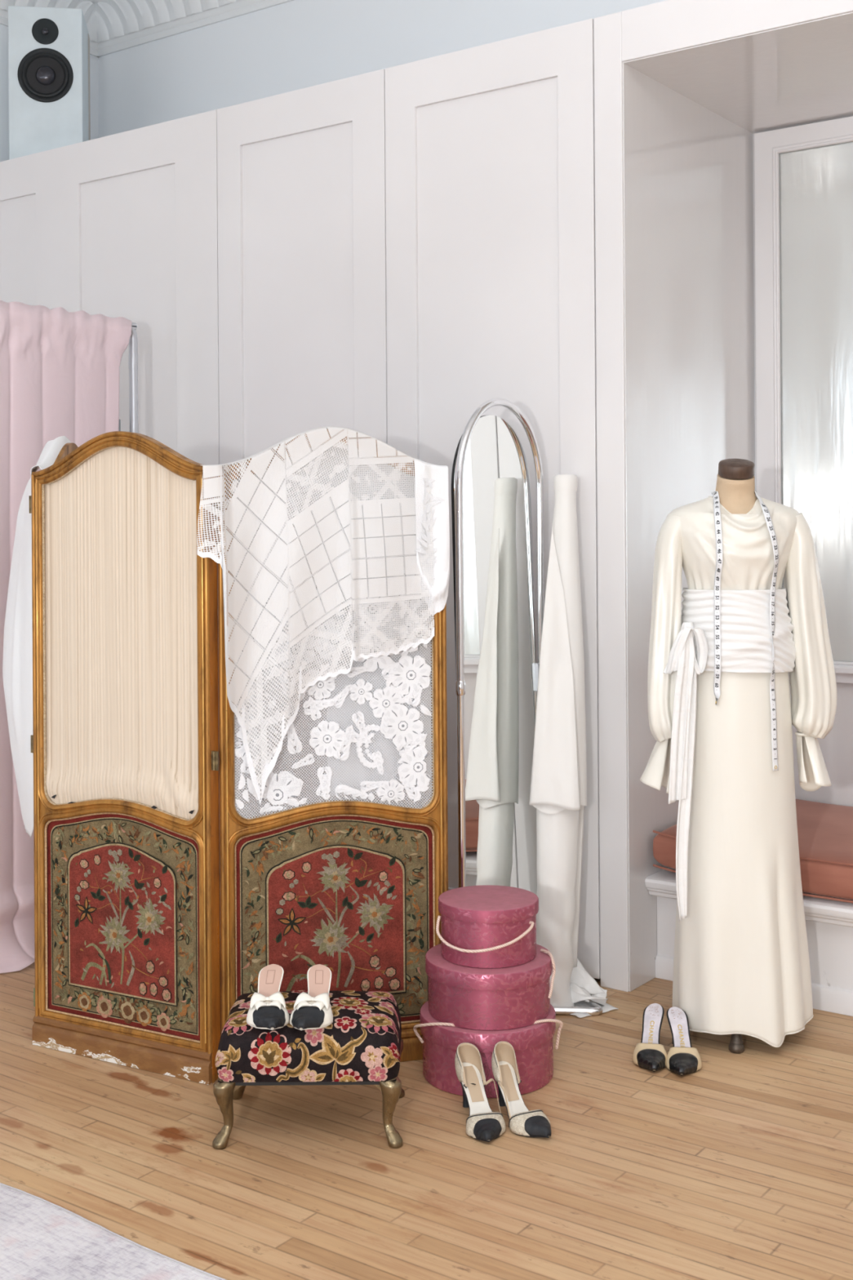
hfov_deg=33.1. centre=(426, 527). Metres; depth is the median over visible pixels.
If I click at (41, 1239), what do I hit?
rug
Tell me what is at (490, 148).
door
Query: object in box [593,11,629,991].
wall pier
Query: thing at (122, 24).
trim
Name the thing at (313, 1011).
mule
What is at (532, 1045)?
box
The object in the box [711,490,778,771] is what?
tape measure
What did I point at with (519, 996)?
box
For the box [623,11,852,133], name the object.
ceiling
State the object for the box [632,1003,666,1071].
mule
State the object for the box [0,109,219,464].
door
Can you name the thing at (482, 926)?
box
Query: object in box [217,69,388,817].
door
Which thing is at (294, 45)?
wall
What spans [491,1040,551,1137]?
pump
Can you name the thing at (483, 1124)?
pump
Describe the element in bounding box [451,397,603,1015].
mirror
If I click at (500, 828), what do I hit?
mirror glass
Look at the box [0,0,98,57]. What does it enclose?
trim
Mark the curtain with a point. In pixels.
(60, 367)
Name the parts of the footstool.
leg, leg, under frame, upholstered seat, leg, leg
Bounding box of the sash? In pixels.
[662,587,795,920]
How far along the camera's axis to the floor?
3.15 m
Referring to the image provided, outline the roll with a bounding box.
[528,474,586,1006]
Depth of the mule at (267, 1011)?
3.26 m
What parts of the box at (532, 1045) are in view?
cord handle, lid, cord handle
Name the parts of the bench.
skirting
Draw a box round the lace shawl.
[196,426,434,804]
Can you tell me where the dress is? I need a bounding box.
[640,495,837,1047]
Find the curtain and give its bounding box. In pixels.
[0,299,132,973]
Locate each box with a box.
[413,1000,563,1097]
[425,943,555,1030]
[435,884,538,968]
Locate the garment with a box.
[2,435,71,838]
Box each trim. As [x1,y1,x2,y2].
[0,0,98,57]
[94,0,293,57]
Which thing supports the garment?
hanging from the folding screen
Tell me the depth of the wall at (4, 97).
6.71 m
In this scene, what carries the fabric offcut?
on the floor
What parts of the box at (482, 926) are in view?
cord handle, lid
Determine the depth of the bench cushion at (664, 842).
4.37 m
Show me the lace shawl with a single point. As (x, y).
(275, 518)
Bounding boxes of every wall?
[0,24,98,161]
[97,0,852,806]
[622,62,755,991]
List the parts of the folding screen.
panel frame, braid trim, silk panel, rope trim, tapestry panel, panel frame, lace panel, panel frame, braid trim, tapestry panel, rope trim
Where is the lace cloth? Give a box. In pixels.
[413,457,449,615]
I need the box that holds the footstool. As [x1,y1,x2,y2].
[212,990,404,1149]
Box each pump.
[454,1042,506,1142]
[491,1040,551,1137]
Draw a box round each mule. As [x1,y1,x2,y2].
[246,964,288,1030]
[289,964,333,1030]
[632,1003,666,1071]
[666,1006,702,1075]
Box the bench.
[644,866,852,1016]
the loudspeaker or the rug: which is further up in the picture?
the loudspeaker
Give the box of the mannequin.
[715,458,757,1053]
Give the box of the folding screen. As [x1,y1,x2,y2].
[28,429,448,1084]
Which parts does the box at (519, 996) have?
lid, cord handle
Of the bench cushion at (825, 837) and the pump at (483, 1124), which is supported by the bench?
the bench cushion at (825, 837)
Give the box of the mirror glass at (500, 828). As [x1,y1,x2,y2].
[453,415,537,894]
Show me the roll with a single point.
(558, 784)
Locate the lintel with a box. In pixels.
[621,0,852,62]
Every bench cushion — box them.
[653,824,676,872]
[795,799,852,902]
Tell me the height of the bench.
0.323 m
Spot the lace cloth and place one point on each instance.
(438, 483)
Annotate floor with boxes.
[0,962,852,1279]
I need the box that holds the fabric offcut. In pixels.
[569,958,618,1017]
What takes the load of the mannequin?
on the floor
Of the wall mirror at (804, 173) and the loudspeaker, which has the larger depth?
the loudspeaker
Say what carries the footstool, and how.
on the floor
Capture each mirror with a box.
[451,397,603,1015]
[754,116,852,683]
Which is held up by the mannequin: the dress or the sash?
the dress
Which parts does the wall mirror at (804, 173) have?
glass, sill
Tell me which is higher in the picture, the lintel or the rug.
the lintel
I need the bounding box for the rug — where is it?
[0,1182,226,1279]
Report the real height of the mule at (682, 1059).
0.095 m
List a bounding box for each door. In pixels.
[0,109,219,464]
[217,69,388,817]
[384,18,600,978]
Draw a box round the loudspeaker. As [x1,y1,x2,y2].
[8,5,90,159]
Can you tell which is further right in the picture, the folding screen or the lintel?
the lintel
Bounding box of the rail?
[128,322,138,433]
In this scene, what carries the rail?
on the floor
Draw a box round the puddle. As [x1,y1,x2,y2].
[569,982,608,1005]
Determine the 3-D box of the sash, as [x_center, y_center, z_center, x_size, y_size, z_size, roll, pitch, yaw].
[0.831,0.608,3.954,0.388,0.881,0.282,0,0,0]

